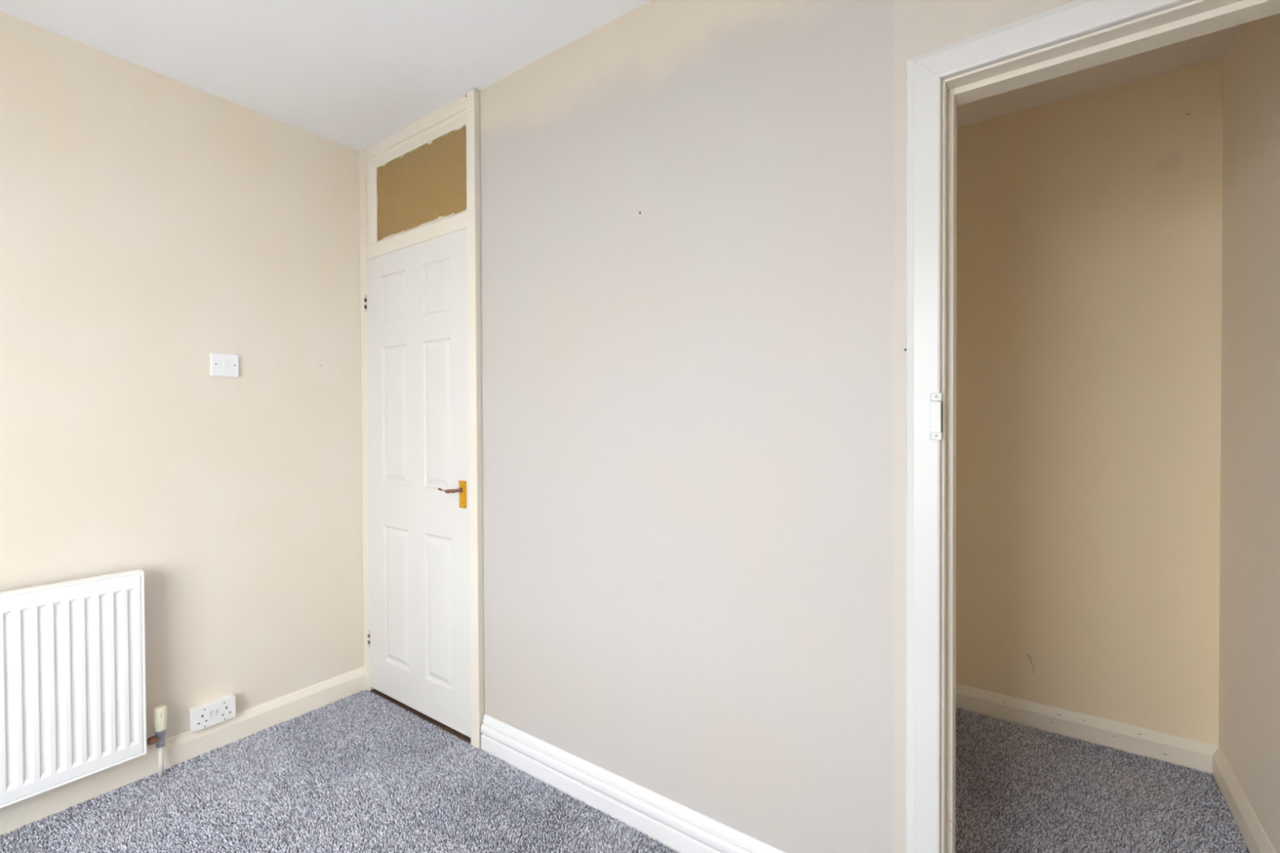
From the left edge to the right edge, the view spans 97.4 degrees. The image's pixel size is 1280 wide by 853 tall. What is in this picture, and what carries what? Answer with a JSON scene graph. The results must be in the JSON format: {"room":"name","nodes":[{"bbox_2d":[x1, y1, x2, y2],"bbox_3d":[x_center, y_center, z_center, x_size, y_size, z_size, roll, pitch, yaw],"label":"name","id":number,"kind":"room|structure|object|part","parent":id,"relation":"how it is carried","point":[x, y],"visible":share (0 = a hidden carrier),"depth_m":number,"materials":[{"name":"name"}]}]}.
{"room":"empty bedroom","nodes":[
{"label":"empty bedroom","id":0,"kind":"room"},
{"bbox_2d":[0,11,364,745],"bbox_3d":[-1.619,-0.006,2.237,0.100,2.514,3.980,0,1,36],"label":"wall","id":1,"kind":"structure","parent":0,"point":[153,224],"depth_m":2.07,"materials":[{"name":"beige paint"}]},
{"bbox_2d":[0,568,146,808],"bbox_3d":[-2.015,0.806,1.516,0.099,0.624,1.028,0,1,36],"label":"radiator","id":2,"kind":"object","parent":1,"relation":"attached to","point":[73,675],"visible":1,"depth_m":1.75,"materials":[{"name":"white metal"}]},
{"bbox_2d":[146,704,167,778],"bbox_3d":[-1.693,1.108,1.960,0.038,0.252,0.069,0,1,36],"label":"radiator valve","id":3,"kind":"object","parent":2,"relation":"attached to","point":[160,712],"visible":0.99,"depth_m":1.96,"materials":[{"name":"white plastic"}]},
{"bbox_2d":[0,666,365,835],"bbox_3d":[-1.969,1.191,1.654,0.018,0.116,2.396,0,1,36],"label":"baseboard","id":4,"kind":"structure","parent":1,"relation":"attached to","point":[184,746],"depth_m":2.06,"materials":[{"name":"white wood"}]},
{"bbox_2d":[188,693,235,733],"bbox_3d":[-1.617,1.082,2.124,0.042,0.083,0.140,0,1,36],"label":"power socket","id":5,"kind":"object","parent":1,"relation":"attached to","point":[206,714],"visible":1,"depth_m":2.11,"materials":[{"name":"white plastic"}]},
{"bbox_2d":[209,352,239,377],"bbox_3d":[-1.599,-0.236,2.164,0.016,0.088,0.092,0,1,36],"label":"light switch","id":6,"kind":"object","parent":1,"relation":"attached to","point":[224,365],"visible":1,"depth_m":2.16,"materials":[{"name":"white plastic"}]},
{"bbox_2d":[0,0,1239,151],"bbox_3d":[-0.181,-1.308,1.190,3.650,0.100,3.980,0,1,36],"label":"ceiling","id":7,"kind":"structure","parent":0,"point":[353,74],"depth_m":1.89,"materials":[{"name":"white paint"}]},
{"bbox_2d":[1,690,1248,852],"bbox_3d":[-0.170,1.296,1.219,3.650,0.120,3.980,0,1,36],"label":"floor","id":8,"kind":"structure","parent":0,"point":[1149,765],"depth_m":1.79,"materials":[{"name":"grey carpet"}]},
{"bbox_2d":[0,688,677,852],"bbox_3d":[-0.563,1.239,0.666,3.427,0.012,2.442,0,1,36],"label":"carpet","id":9,"kind":"object","parent":8,"relation":"on","point":[208,793],"visible":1,"depth_m":1.83,"materials":[{"name":"grey carpet"}]},
{"bbox_2d":[955,706,1247,852],"bbox_3d":[1.167,1.219,1.751,1.120,0.012,1.336,0,1,36],"label":"carpet","id":10,"kind":"object","parent":8,"relation":"on","point":[1166,783],"visible":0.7,"depth_m":1.84,"materials":[{"name":"grey carpet"}]},
{"bbox_2d":[480,0,1076,852],"bbox_3d":[0.530,-0.006,1.382,2.708,2.514,0.090,0,1,36],"label":"wall","id":11,"kind":"structure","parent":0,"point":[694,402],"depth_m":1.56,"materials":[{"name":"grey paint"}]},
{"bbox_2d":[366,109,466,246],"bbox_3d":[-0.943,-1.018,2.366,0.733,0.396,0.024,0,1,36],"label":"transom panel","id":12,"kind":"object","parent":11,"relation":"in","point":[420,181],"depth_m":2.36,"materials":[{"name":"brown wood"}]},
{"bbox_2d":[364,227,471,737],"bbox_3d":[-0.959,0.220,2.355,0.733,1.954,0.090,0,1,36],"label":"door","id":13,"kind":"structure","parent":11,"relation":"in","point":[415,300],"depth_m":2.33,"materials":[{"name":"white paint"}]},
{"bbox_3d":[-1.069,-0.561,2.440,0.195,0.207,0.008,0,1,36],"label":"panel","id":14,"kind":"part","parent":13,"relation":"part of","materials":[{"name":"white paint"}]},
{"bbox_3d":[-1.066,-0.050,2.446,0.195,0.602,0.008,0,1,36],"label":"panel","id":15,"kind":"part","parent":13,"relation":"part of","materials":[{"name":"white paint"}]},
{"bbox_3d":[-1.063,0.743,2.455,0.195,0.606,0.008,0,1,36],"label":"panel","id":16,"kind":"part","parent":13,"relation":"part of","materials":[{"name":"white paint"}]},
{"bbox_3d":[-0.820,-0.560,2.262,0.189,0.207,0.008,0,1,36],"label":"panel","id":17,"kind":"part","parent":13,"relation":"part of","materials":[{"name":"white paint"}]},
{"bbox_3d":[-0.818,-0.049,2.268,0.189,0.602,0.008,0,1,36],"label":"panel","id":18,"kind":"part","parent":13,"relation":"part of","materials":[{"name":"white paint"}]},
{"bbox_3d":[-0.815,0.744,2.277,0.189,0.606,0.008,0,1,36],"label":"panel","id":19,"kind":"part","parent":13,"relation":"part of","materials":[{"name":"white paint"}]},
{"bbox_3d":[-0.746,0.247,2.159,0.095,0.018,0.017,0,1,36],"label":"lever","id":20,"kind":"part","parent":13,"relation":"part of","materials":[{"name":"gold metal"}]},
{"bbox_2d":[370,688,471,743],"bbox_3d":[-0.914,1.221,2.417,0.731,0.011,0.105,0,1,36],"label":"threshold","id":21,"kind":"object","parent":11,"relation":"attached to","point":[424,717],"depth_m":2.35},
{"bbox_2d":[359,89,484,749],"bbox_3d":[-0.923,-0.021,2.403,0.838,2.493,0.115,0,1,36],"label":"trim","id":22,"kind":"structure","parent":11,"relation":"attached to","point":[470,220],"depth_m":2.14,"materials":[{"name":"white wood"}]},
{"bbox_3d":[-0.923,-1.242,2.391,0.733,0.051,0.101,0,1,36],"label":"head rail","id":23,"kind":"part","parent":22,"relation":"part of","materials":[{"name":"white wood"}]},
{"bbox_3d":[-0.923,-0.790,2.395,0.733,0.060,0.105,0,1,36],"label":"transom rail","id":24,"kind":"part","parent":22,"relation":"part of","materials":[{"name":"white wood"}]},
{"bbox_2d":[480,713,786,852],"bbox_3d":[0.003,1.169,1.707,1.476,0.141,0.022,0,1,36],"label":"baseboard","id":25,"kind":"structure","parent":11,"relation":"attached to","point":[681,828],"depth_m":1.76,"materials":[{"name":"white paint"}]},
{"bbox_2d":[906,0,1279,852],"bbox_3d":[0.952,0.206,1.070,0.801,2.054,0.114,0,1,36],"label":"trim","id":26,"kind":"structure","parent":11,"relation":"attached to","point":[1078,35],"depth_m":1.23,"materials":[{"name":"white wood"}]},
{"bbox_3d":[0.629,0.205,1.247,0.070,2.054,0.018,0,1,36],"label":"architrave","id":27,"kind":"part","parent":26,"relation":"part of","materials":[{"name":"white wood"}]},
{"bbox_3d":[0.922,-0.786,1.023,0.800,0.070,0.018,0,1,36],"label":"architrave","id":28,"kind":"part","parent":26,"relation":"part of","materials":[{"name":"white wood"}]},
{"bbox_2d":[955,57,1223,745],"bbox_3d":[1.746,-0.020,2.214,1.700,2.514,0.102,0,1,36],"label":"wall","id":29,"kind":"structure","parent":0,"point":[1089,226],"depth_m":2.15,"materials":[{"name":"brown paint"}]},
{"bbox_2d":[955,683,1218,773],"bbox_3d":[1.564,1.171,2.288,1.125,0.111,0.020,0,1,36],"label":"baseboard","id":30,"kind":"structure","parent":29,"relation":"attached to","point":[1184,752],"depth_m":2.16,"materials":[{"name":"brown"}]},
{"bbox_2d":[1217,13,1279,852],"bbox_3d":[1.695,-0.011,1.396,0.120,2.514,1.290,0,1,36],"label":"wall","id":31,"kind":"structure","parent":0,"point":[1249,635],"depth_m":1.66,"materials":[{"name":"beige paint"}]},
{"bbox_2d":[1212,747,1275,852],"bbox_3d":[1.639,1.180,1.443,0.018,0.111,1.270,0,1,36],"label":"baseboard","id":32,"kind":"structure","parent":31,"relation":"attached to","point":[1252,832],"depth_m":1.71,"materials":[{"name":"white wood"}]}
]}

